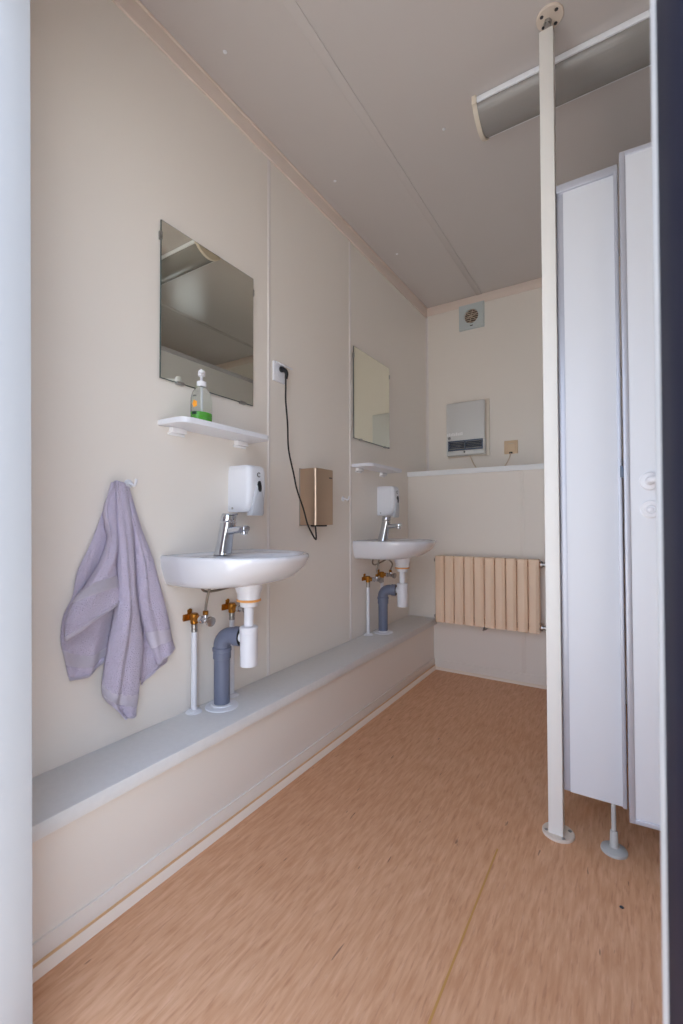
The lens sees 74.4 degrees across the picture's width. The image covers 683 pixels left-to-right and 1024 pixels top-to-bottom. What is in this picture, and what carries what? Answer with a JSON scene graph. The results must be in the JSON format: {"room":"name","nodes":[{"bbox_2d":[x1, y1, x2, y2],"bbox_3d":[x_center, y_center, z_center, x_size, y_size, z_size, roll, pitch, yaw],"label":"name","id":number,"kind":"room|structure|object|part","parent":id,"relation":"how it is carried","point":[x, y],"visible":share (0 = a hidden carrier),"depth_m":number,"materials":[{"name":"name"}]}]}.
{"room":"public restroom","nodes":[
{"label":"public restroom","id":0,"kind":"room"},
{"bbox_2d":[30,0,425,777],"bbox_3d":[-0.112,-0.297,2.193,0.080,2.560,2.796,-1,-1,32],"label":"wall","id":1,"kind":"structure","parent":0,"point":[123,142],"depth_m":1.43,"materials":[{"name":"paint"}]},
{"bbox_2d":[124,479,137,487],"bbox_3d":[-0.604,-0.082,1.298,0.041,0.026,0.026,-1,-1,32],"label":"wall hook","id":2,"kind":"object","parent":1,"relation":"attached to","point":[129,483],"visible":0.98,"depth_m":1.30,"materials":[{"name":"white plastic"}]},
{"bbox_2d":[60,480,174,719],"bbox_3d":[-0.601,0.244,1.263,0.071,0.661,0.336,-1,-1,32],"label":"towel","id":3,"kind":"object","parent":2,"relation":"hanging from","point":[116,615],"visible":1,"depth_m":1.23,"materials":[{"name":"fabric"}]},
{"bbox_2d":[183,608,215,626],"bbox_3d":[-0.455,0.341,1.454,0.114,0.049,0.058,-1,-1,32],"label":"angle valve","id":4,"kind":"object","parent":1,"relation":"attached to","point":[194,618],"visible":1,"depth_m":1.45,"materials":[{"name":"gold metal"}]},
{"bbox_2d":[204,589,210,610],"bbox_3d":[-0.428,0.272,1.450,0.030,0.094,0.012,1,-1,-33],"label":"supply hose","id":5,"kind":"object","parent":4,"relation":"attached to","point":[209,590],"visible":0.83,"depth_m":1.44,"materials":[{"name":"beige"}]},
{"bbox_3d":[-0.418,0.348,1.428,0.025,0.033,0.032,-1,-1,32],"label":"knob","id":6,"kind":"part","parent":4,"relation":"part of","materials":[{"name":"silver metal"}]},
{"bbox_2d":[158,219,253,405],"bbox_3d":[-0.455,-0.660,1.575,0.011,0.502,0.419,-1,-1,32],"label":"mirror","id":7,"kind":"object","parent":1,"relation":"attached to","point":[206,302],"visible":1,"depth_m":1.54,"materials":[{"name":"grey mirror"}]},
{"bbox_2d":[158,416,268,448],"bbox_3d":[-0.412,-0.263,1.533,0.118,0.041,0.404,-1,-1,32],"label":"wall shelf","id":8,"kind":"object","parent":1,"relation":"attached to","point":[178,426],"visible":1,"depth_m":1.47,"materials":[{"name":"white plastic"}]},
{"bbox_2d":[190,369,211,421],"bbox_3d":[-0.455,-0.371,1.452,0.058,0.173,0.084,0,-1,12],"label":"soap bottle","id":9,"kind":"object","parent":8,"relation":"on","point":[201,400],"visible":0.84,"depth_m":1.43,"materials":[{"name":"white"}]},
{"bbox_2d":[221,599,243,612],"bbox_3d":[-0.366,0.335,1.594,0.114,0.049,0.058,-1,-1,32],"label":"angle valve","id":10,"kind":"object","parent":1,"relation":"attached to","point":[232,607],"visible":0.79,"depth_m":1.60,"materials":[{"name":"gold metal"}]},
{"bbox_2d":[201,588,228,592],"bbox_3d":[-0.402,0.269,1.514,0.026,0.088,0.192,-1,-2,39],"label":"supply hose","id":11,"kind":"object","parent":10,"relation":"attached to","point":[203,590],"visible":0.3,"depth_m":1.50,"materials":[{"name":"beige"}]},
{"bbox_2d":[160,549,308,588],"bbox_3d":[-0.296,0.185,1.469,0.370,0.097,0.424,-1,-1,32],"label":"washbasin","id":12,"kind":"object","parent":1,"relation":"attached to","point":[244,567],"visible":0.99,"depth_m":1.33,"materials":[{"name":"white ceramic"}]},
{"bbox_2d":[213,513,249,554],"bbox_3d":[-0.363,0.072,1.484,0.139,0.137,0.058,-1,-1,32],"label":"mixer tap","id":13,"kind":"object","parent":12,"relation":"on","point":[227,529],"visible":1,"depth_m":1.47,"materials":[{"name":"silver metal"}]},
{"bbox_3d":[-0.376,0.020,1.493,0.052,0.025,0.053,-1,-1,32],"label":"lever","id":14,"kind":"part","parent":13,"relation":"part of","materials":[{"name":"silver metal"}]},
{"bbox_3d":[-0.345,0.062,1.472,0.096,0.035,0.033,-1,-1,32],"label":"spout","id":15,"kind":"part","parent":13,"relation":"part of","materials":[{"name":"silver metal"}]},
{"bbox_2d":[235,585,261,667],"bbox_3d":[-0.321,0.364,1.484,0.132,0.276,0.090,-1,-1,32],"label":"trap","id":16,"kind":"object","parent":12,"relation":"attached to","point":[248,598],"visible":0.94,"depth_m":1.45,"materials":[{"name":"white plastic"}]},
{"bbox_2d":[239,624,257,667],"bbox_3d":[-0.303,0.437,1.472,0.060,0.130,0.060,-1,-1,32],"label":"cup","id":17,"kind":"object","parent":16,"relation":"on","point":[248,633],"depth_m":1.45,"materials":[{"name":"white plastic"}]},
{"bbox_2d":[228,465,264,515],"bbox_3d":[-0.340,-0.077,1.646,0.114,0.180,0.096,-1,-1,32],"label":"soap dispenser","id":18,"kind":"object","parent":1,"relation":"attached to","point":[246,483],"visible":1,"depth_m":1.61,"materials":[{"name":"white plastic"}]},
{"bbox_3d":[-0.309,-0.044,1.627,0.037,0.112,0.058,-1,-1,32],"label":"push lever","id":19,"kind":"part","parent":18,"relation":"part of","materials":[{"name":"grey plastic"}]},
{"bbox_2d":[267,158,270,675],"bbox_3d":[-0.295,-0.396,1.828,0.004,2.108,0.018,-1,-1,32],"label":"trim","id":20,"kind":"structure","parent":1,"relation":"attached to","point":[268,160],"depth_m":1.83,"materials":[{"name":"white plastic"}]},
{"bbox_2d":[112,0,426,317],"bbox_3d":[-0.100,-1.483,2.162,0.006,0.070,2.716,-1,-1,32],"label":"trim","id":21,"kind":"structure","parent":1,"relation":"attached to","point":[132,7],"depth_m":1.73,"materials":[{"name":"beige"}]},
{"bbox_2d":[272,360,292,384],"bbox_3d":[-0.241,-0.583,1.872,0.052,0.082,0.083,-1,-1,32],"label":"wall socket","id":22,"kind":"object","parent":1,"relation":"attached to","point":[277,376],"visible":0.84,"depth_m":1.86,"materials":[{"name":"white plastic"}]},
{"bbox_2d":[279,366,332,539],"bbox_3d":[-0.151,-0.241,1.969,0.093,0.732,0.294,-1,-1,32],"label":"dryer","id":23,"kind":"object","parent":1,"relation":"attached to","point":[315,494],"visible":1,"depth_m":1.97,"materials":[{"name":"brown plastic"}]},
{"bbox_3d":[-0.173,-0.215,1.938,0.030,0.679,0.195,-1,-2,45],"label":"power cord","id":24,"kind":"part","parent":23,"relation":"part of","materials":[{"name":"black plastic"}]},
{"bbox_3d":[-0.148,-0.065,2.052,0.004,0.255,0.144,-1,-1,32],"label":"plate","id":25,"kind":"part","parent":23,"relation":"part of","materials":[{"name":"beige metal"}]},
{"bbox_2d":[311,525,326,526],"bbox_3d":[-0.102,0.061,2.026,0.045,0.008,0.068,-1,-1,32],"label":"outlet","id":26,"kind":"object","parent":23,"relation":"attached to","point":[311,525],"depth_m":2.00,"materials":[{"name":"black plastic"}]},
{"bbox_2d":[349,241,351,639],"bbox_3d":[0.047,-0.386,2.367,0.004,2.108,0.018,-1,-1,32],"label":"trim","id":27,"kind":"structure","parent":1,"relation":"attached to","point":[349,241],"depth_m":2.36,"materials":[{"name":"white plastic"}]},
{"bbox_2d":[352,346,389,448],"bbox_3d":[0.177,-0.635,2.572,0.011,0.498,0.431,-1,-1,32],"label":"mirror","id":28,"kind":"object","parent":1,"relation":"attached to","point":[371,378],"visible":1,"depth_m":2.54,"materials":[{"name":"grey mirror"}]},
{"bbox_2d":[362,573,382,582],"bbox_3d":[0.172,0.360,2.443,0.114,0.049,0.058,-1,-1,32],"label":"angle valve","id":29,"kind":"object","parent":1,"relation":"attached to","point":[368,579],"visible":1,"depth_m":2.44,"materials":[{"name":"gold metal"}]},
{"bbox_2d":[352,463,401,476],"bbox_3d":[0.211,-0.231,2.517,0.118,0.041,0.404,-1,-1,32],"label":"wall shelf","id":30,"kind":"object","parent":1,"relation":"attached to","point":[384,470],"visible":1,"depth_m":2.44,"materials":[{"name":"white plastic"}]},
{"bbox_2d":[378,569,396,578],"bbox_3d":[0.260,0.355,2.583,0.114,0.049,0.058,-1,-1,32],"label":"angle valve","id":31,"kind":"object","parent":1,"relation":"attached to","point":[381,574],"visible":0.84,"depth_m":2.57,"materials":[{"name":"gold metal"}]},
{"bbox_2d":[372,560,392,569],"bbox_3d":[0.226,0.289,2.499,0.023,0.087,0.198,-1,-2,39],"label":"supply hose","id":32,"kind":"object","parent":31,"relation":"attached to","point":[372,560],"visible":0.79,"depth_m":2.52,"materials":[{"name":"beige"}]},
{"bbox_2d":[377,486,398,517],"bbox_3d":[0.280,-0.058,2.625,0.114,0.180,0.096,-1,-1,32],"label":"soap dispenser","id":33,"kind":"object","parent":1,"relation":"attached to","point":[387,496],"visible":0.98,"depth_m":2.59,"materials":[{"name":"white plastic"}]},
{"bbox_3d":[0.311,-0.024,2.606,0.037,0.112,0.058,-1,-1,32],"label":"push lever","id":34,"kind":"part","parent":33,"relation":"part of","materials":[{"name":"grey plastic"}]},
{"bbox_2d":[353,538,435,559],"bbox_3d":[0.325,0.202,2.449,0.370,0.097,0.424,-1,-1,32],"label":"washbasin","id":35,"kind":"object","parent":1,"relation":"attached to","point":[392,549],"visible":1,"depth_m":2.31,"materials":[{"name":"white ceramic"}]},
{"bbox_2d":[377,516,401,540],"bbox_3d":[0.261,0.090,2.467,0.139,0.137,0.058,-1,-1,32],"label":"mixer tap","id":36,"kind":"object","parent":35,"relation":"on","point":[386,524],"visible":1,"depth_m":2.46,"materials":[{"name":"silver metal"}]},
{"bbox_3d":[0.248,0.038,2.477,0.052,0.025,0.053,-1,-1,32],"label":"lever","id":37,"kind":"part","parent":36,"relation":"part of","materials":[{"name":"silver metal"}]},
{"bbox_3d":[0.279,0.080,2.456,0.096,0.035,0.033,-1,-1,32],"label":"spout","id":38,"kind":"part","parent":36,"relation":"part of","materials":[{"name":"silver metal"}]},
{"bbox_2d":[394,558,409,606],"bbox_3d":[0.318,0.385,2.494,0.132,0.276,0.090,-1,-1,32],"label":"trap","id":39,"kind":"object","parent":35,"relation":"attached to","point":[402,565],"visible":0.95,"depth_m":2.46,"materials":[{"name":"white plastic"}]},
{"bbox_2d":[397,583,407,606],"bbox_3d":[0.336,0.457,2.481,0.060,0.130,0.060,-1,-1,32],"label":"cup","id":40,"kind":"object","parent":39,"relation":"on","point":[402,588],"depth_m":2.46,"materials":[{"name":"white plastic"}]},
{"bbox_2d":[425,317,428,470],"bbox_3d":[0.627,-0.846,3.285,0.014,1.176,0.020,-1,-1,32],"label":"trim","id":41,"kind":"structure","parent":1,"relation":"attached to","point":[426,319],"depth_m":3.29,"materials":[{"name":"white"}]},
{"bbox_2d":[33,670,662,1023],"bbox_3d":[0.866,0.991,1.477,2.464,0.050,2.916,-1,-1,32],"label":"floor","id":42,"kind":"structure","parent":0,"point":[349,895],"depth_m":1.10,"materials":[{"name":"laminate"}]},
{"bbox_2d":[32,615,436,942],"bbox_3d":[-0.107,0.818,1.915,0.196,0.318,2.368,-1,-1,32],"label":"ledge","id":43,"kind":"object","parent":42,"relation":"on","point":[98,816],"visible":0.68,"depth_m":1.26,"materials":[{"name":"paint"}]},
{"bbox_2d":[186,624,201,714],"bbox_3d":[-0.481,0.508,1.467,0.052,0.285,0.052,-1,-1,32],"label":"supply pipe","id":44,"kind":"object","parent":43,"relation":"on","point":[194,710],"visible":0.99,"depth_m":1.46,"materials":[{"name":"white plastic"}]},
{"bbox_2d":[205,626,239,712],"bbox_3d":[-0.391,0.516,1.506,0.135,0.270,0.110,-1,-1,32],"label":"drain pipe","id":45,"kind":"object","parent":43,"relation":"on","point":[228,636],"visible":0.86,"depth_m":1.49,"materials":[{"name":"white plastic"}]},
{"bbox_2d":[229,613,238,697],"bbox_3d":[-0.392,0.506,1.607,0.052,0.294,0.052,-1,-1,32],"label":"supply pipe","id":46,"kind":"object","parent":43,"relation":"on","point":[233,693],"visible":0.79,"depth_m":1.60,"materials":[{"name":"white plastic"}]},
{"bbox_2d":[32,658,435,982],"bbox_3d":[-0.033,0.943,1.866,0.018,0.067,2.368,-1,-1,32],"label":"baseboard","id":47,"kind":"structure","parent":43,"relation":"attached to","point":[44,945],"depth_m":1.24,"materials":[{"name":"plastic"}]},
{"bbox_2d":[364,582,372,635],"bbox_3d":[0.146,0.528,2.456,0.052,0.285,0.052,-1,-1,32],"label":"supply pipe","id":48,"kind":"object","parent":43,"relation":"on","point":[368,633],"visible":1,"depth_m":2.45,"materials":[{"name":"white plastic"}]},
{"bbox_2d":[373,584,396,634],"bbox_3d":[0.243,0.536,2.507,0.135,0.270,0.110,-1,-1,32],"label":"drain pipe","id":49,"kind":"object","parent":43,"relation":"on","point":[386,590],"visible":0.98,"depth_m":2.49,"materials":[{"name":"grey plastic"}]},
{"bbox_2d":[427,849,497,1023],"bbox_3d":[0.192,0.954,0.884,0.005,0.001,0.950,-1,-1,32],"label":"trim","id":50,"kind":"structure","parent":42,"relation":"on","point":[491,864],"depth_m":0.99,"materials":[{"name":"brown"}]},
{"bbox_2d":[536,2,574,843],"bbox_3d":[0.647,-0.286,1.375,0.089,2.500,0.090,-1,-1,32],"label":"support post","id":51,"kind":"object","parent":42,"relation":"on","point":[550,16],"visible":1,"depth_m":1.36,"materials":[{"name":"metal"}]},
{"bbox_3d":[0.645,-1.533,1.394,0.078,0.007,0.078,-1,-1,32],"label":"ceiling plate","id":52,"kind":"part","parent":51,"relation":"part of","materials":[{"name":"paint"}]},
{"bbox_3d":[0.650,0.960,1.349,0.089,0.007,0.089,-1,-1,32],"label":"floor plate","id":53,"kind":"part","parent":51,"relation":"part of","materials":[{"name":"paint"}]},
{"bbox_2d":[600,804,627,859],"bbox_3d":[0.773,0.893,1.277,0.068,0.137,0.068,-1,-1,32],"label":"panel foot","id":54,"kind":"object","parent":42,"relation":"on","point":[612,848],"visible":1,"depth_m":1.27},
{"bbox_2d":[556,164,626,808],"bbox_3d":[0.732,-0.084,1.318,0.167,1.820,0.034,-1,-1,34],"label":"panel","id":55,"kind":"object","parent":54,"relation":"on","point":[590,431],"visible":0.95,"depth_m":1.31,"materials":[{"name":"laminate"}]},
{"bbox_3d":[0.727,-0.981,1.338,0.160,0.024,0.028,-1,-1,32],"label":"rail","id":56,"kind":"part","parent":55,"relation":"part of","materials":[{"name":"silver metal"}]},
{"bbox_3d":[0.773,0.868,1.277,0.012,0.087,0.012,-1,-1,32],"label":"rod","id":57,"kind":"part","parent":54,"relation":"part of","materials":[{"name":"silver metal"}]},
{"bbox_2d":[140,0,651,307],"bbox_3d":[0.866,-1.564,1.540,2.464,0.060,2.896,-1,-1,32],"label":"ceiling","id":58,"kind":"structure","parent":0,"point":[416,68],"depth_m":1.71,"materials":[{"name":"white paint"}]},
{"bbox_2d":[281,0,481,294],"bbox_3d":[0.224,-1.522,1.954,0.036,0.004,2.709,-1,-1,32],"label":"trim","id":59,"kind":"structure","parent":58,"relation":"attached to","point":[292,7],"depth_m":1.75,"materials":[{"name":"white plastic"}]},
{"bbox_2d":[472,65,539,140],"bbox_3d":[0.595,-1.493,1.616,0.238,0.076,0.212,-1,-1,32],"label":"ceiling lamp","id":60,"kind":"object","parent":58,"relation":"attached to","point":[514,102],"depth_m":1.64,"materials":[{"name":"white plastic"}]},
{"bbox_3d":[1.111,-1.520,1.469,1.235,0.028,0.008,-1,-1,32],"label":"rail","id":61,"kind":"part","parent":60,"relation":"part of","materials":[{"name":"white metal"}]},
{"bbox_2d":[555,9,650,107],"bbox_3d":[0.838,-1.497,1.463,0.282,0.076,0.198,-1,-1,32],"label":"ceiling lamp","id":62,"kind":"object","parent":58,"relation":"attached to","point":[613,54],"depth_m":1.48,"materials":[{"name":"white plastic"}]},
{"bbox_3d":[1.019,-1.524,1.324,1.235,0.021,0.008,-1,-1,32],"label":"rail","id":63,"kind":"part","parent":62,"relation":"part of","materials":[{"name":"white metal"}]},
{"bbox_2d":[409,464,626,690],"bbox_3d":[1.509,0.370,2.508,2.304,1.231,0.347,-1,-1,32],"label":"wall","id":64,"kind":"structure","parent":0,"point":[470,514],"depth_m":2.73,"materials":[{"name":"paint"}]},
{"bbox_2d":[408,477,408,603],"bbox_3d":[0.445,0.224,2.978,0.006,0.913,0.003,-1,-1,32],"label":"trim","id":65,"kind":"structure","parent":64,"relation":"attached to","point":[408,477],"depth_m":2.98,"materials":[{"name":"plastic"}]},
{"bbox_2d":[434,555,545,633],"bbox_3d":[0.891,0.481,2.631,0.717,0.430,0.103,-1,-1,32],"label":"radiator","id":66,"kind":"object","parent":64,"relation":"attached to","point":[488,592],"visible":0.96,"depth_m":2.60,"materials":[{"name":"metal"}]},
{"bbox_2d":[407,458,622,476],"bbox_3d":[1.504,-0.261,2.516,2.304,0.031,0.359,-1,-1,32],"label":"board","id":67,"kind":"object","parent":64,"relation":"on","point":[526,466],"visible":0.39,"depth_m":2.73,"materials":[{"name":"white"}]},
{"bbox_2d":[520,470,525,673],"bbox_3d":[1.047,0.363,2.594,0.022,1.211,0.002,-1,-1,32],"label":"trim","id":68,"kind":"structure","parent":64,"relation":"attached to","point":[522,523],"depth_m":2.60,"materials":[{"name":"plastic"}]},
{"bbox_2d":[435,659,626,703],"bbox_3d":[1.486,0.951,2.293,2.128,0.062,0.020,-1,-1,32],"label":"baseboard","id":69,"kind":"structure","parent":64,"relation":"attached to","point":[505,674],"depth_m":2.67,"materials":[{"name":"plastic"}]},
{"bbox_2d":[428,267,622,470],"bbox_3d":[1.622,-0.290,2.703,2.304,2.560,0.080,-1,-1,32],"label":"wall","id":70,"kind":"structure","parent":0,"point":[500,361],"depth_m":3.03,"materials":[{"name":"paint"}]},
{"bbox_2d":[459,300,484,331],"bbox_3d":[0.902,-1.357,3.119,0.172,0.172,0.023,-1,-1,32],"label":"fan","id":71,"kind":"object","parent":70,"relation":"attached to","point":[471,316],"visible":1,"depth_m":3.11,"materials":[{"name":"white plastic"}]},
{"bbox_2d":[464,309,477,322],"bbox_3d":[0.898,-1.357,3.114,0.096,0.094,0.006,-1,-1,32],"label":"grille","id":72,"kind":"object","parent":71,"relation":"attached to","point":[470,315],"depth_m":3.12,"materials":[{"name":"beige metal"}]},
{"bbox_2d":[446,398,510,467],"bbox_3d":[0.918,-0.517,3.049,0.430,0.509,0.097,-1,-1,32],"label":"wall heater","id":73,"kind":"object","parent":70,"relation":"attached to","point":[468,422],"visible":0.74,"depth_m":3.05,"materials":[{"name":"beige plastic"}]},
{"bbox_3d":[0.842,-0.457,3.065,0.238,0.068,0.009,-1,-1,32],"label":"grille frame","id":74,"kind":"part","parent":73,"relation":"part of","materials":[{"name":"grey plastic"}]},
{"bbox_3d":[0.881,-0.576,3.123,0.290,0.388,0.012,-1,-1,32],"label":"plate","id":75,"kind":"part","parent":73,"relation":"part of","materials":[{"name":"beige"}]},
{"bbox_3d":[0.980,-0.328,2.997,0.275,0.128,0.082,-1,-1,32],"label":"power cord","id":76,"kind":"part","parent":73,"relation":"part of","materials":[{"name":"beige plastic"}]},
{"bbox_2d":[504,440,517,453],"bbox_3d":[1.117,-0.428,2.966,0.087,0.088,0.019,-1,-1,32],"label":"junction box","id":77,"kind":"object","parent":70,"relation":"attached to","point":[511,446],"visible":1,"depth_m":2.96,"materials":[{"name":"beige plastic"}]},
{"bbox_2d":[427,256,619,316],"bbox_3d":[1.598,-1.480,2.690,2.298,0.062,0.007,-1,-1,32],"label":"trim","id":78,"kind":"structure","parent":70,"relation":"attached to","point":[536,283],"depth_m":3.06,"materials":[{"name":"beige"}]},
{"bbox_3d":[0.120,-0.337,0.333,2.464,2.560,0.100,-1,-1,32],"label":"wall","id":79,"kind":"structure","parent":0,"visible":0},
{"bbox_2d":[0,0,682,1023],"bbox_3d":[-0.240,-0.083,0.494,1.097,2.160,0.214,-1,-1,32],"label":"door frame","id":80,"kind":"structure","parent":79,"relation":"in","point":[666,16],"depth_m":0.77,"materials":[{"name":"grey"}]},
{"bbox_3d":[0.171,-0.090,0.183,0.069,2.160,0.129,-1,-1,32],"label":"frame","id":81,"kind":"part","parent":80,"relation":"part of","materials":[{"name":"blue metal"}]},
{"bbox_3d":[1.902,-0.329,0.918,0.080,2.560,2.796,-1,-1,32],"label":"wall","id":82,"kind":"structure","parent":0,"visible":0},
{"bbox_3d":[1.551,-0.097,0.799,0.389,1.820,0.028,-1,-1,32],"label":"wall","id":83,"kind":"structure","parent":82,"relation":"attached to","visible":0},
{"bbox_2d":[619,142,659,830],"bbox_3d":[1.067,-0.085,1.049,0.690,1.828,0.072,-1,-1,28],"label":"door","id":84,"kind":"structure","parent":83,"relation":"in","point":[635,164],"depth_m":1.21,"materials":[{"name":"laminate"}]},
{"bbox_3d":[0.845,-0.083,1.156,0.134,0.047,0.052,-1,-1,32],"label":"handle","id":85,"kind":"part","parent":84,"relation":"part of","materials":[{"name":"white plastic"}]}
]}

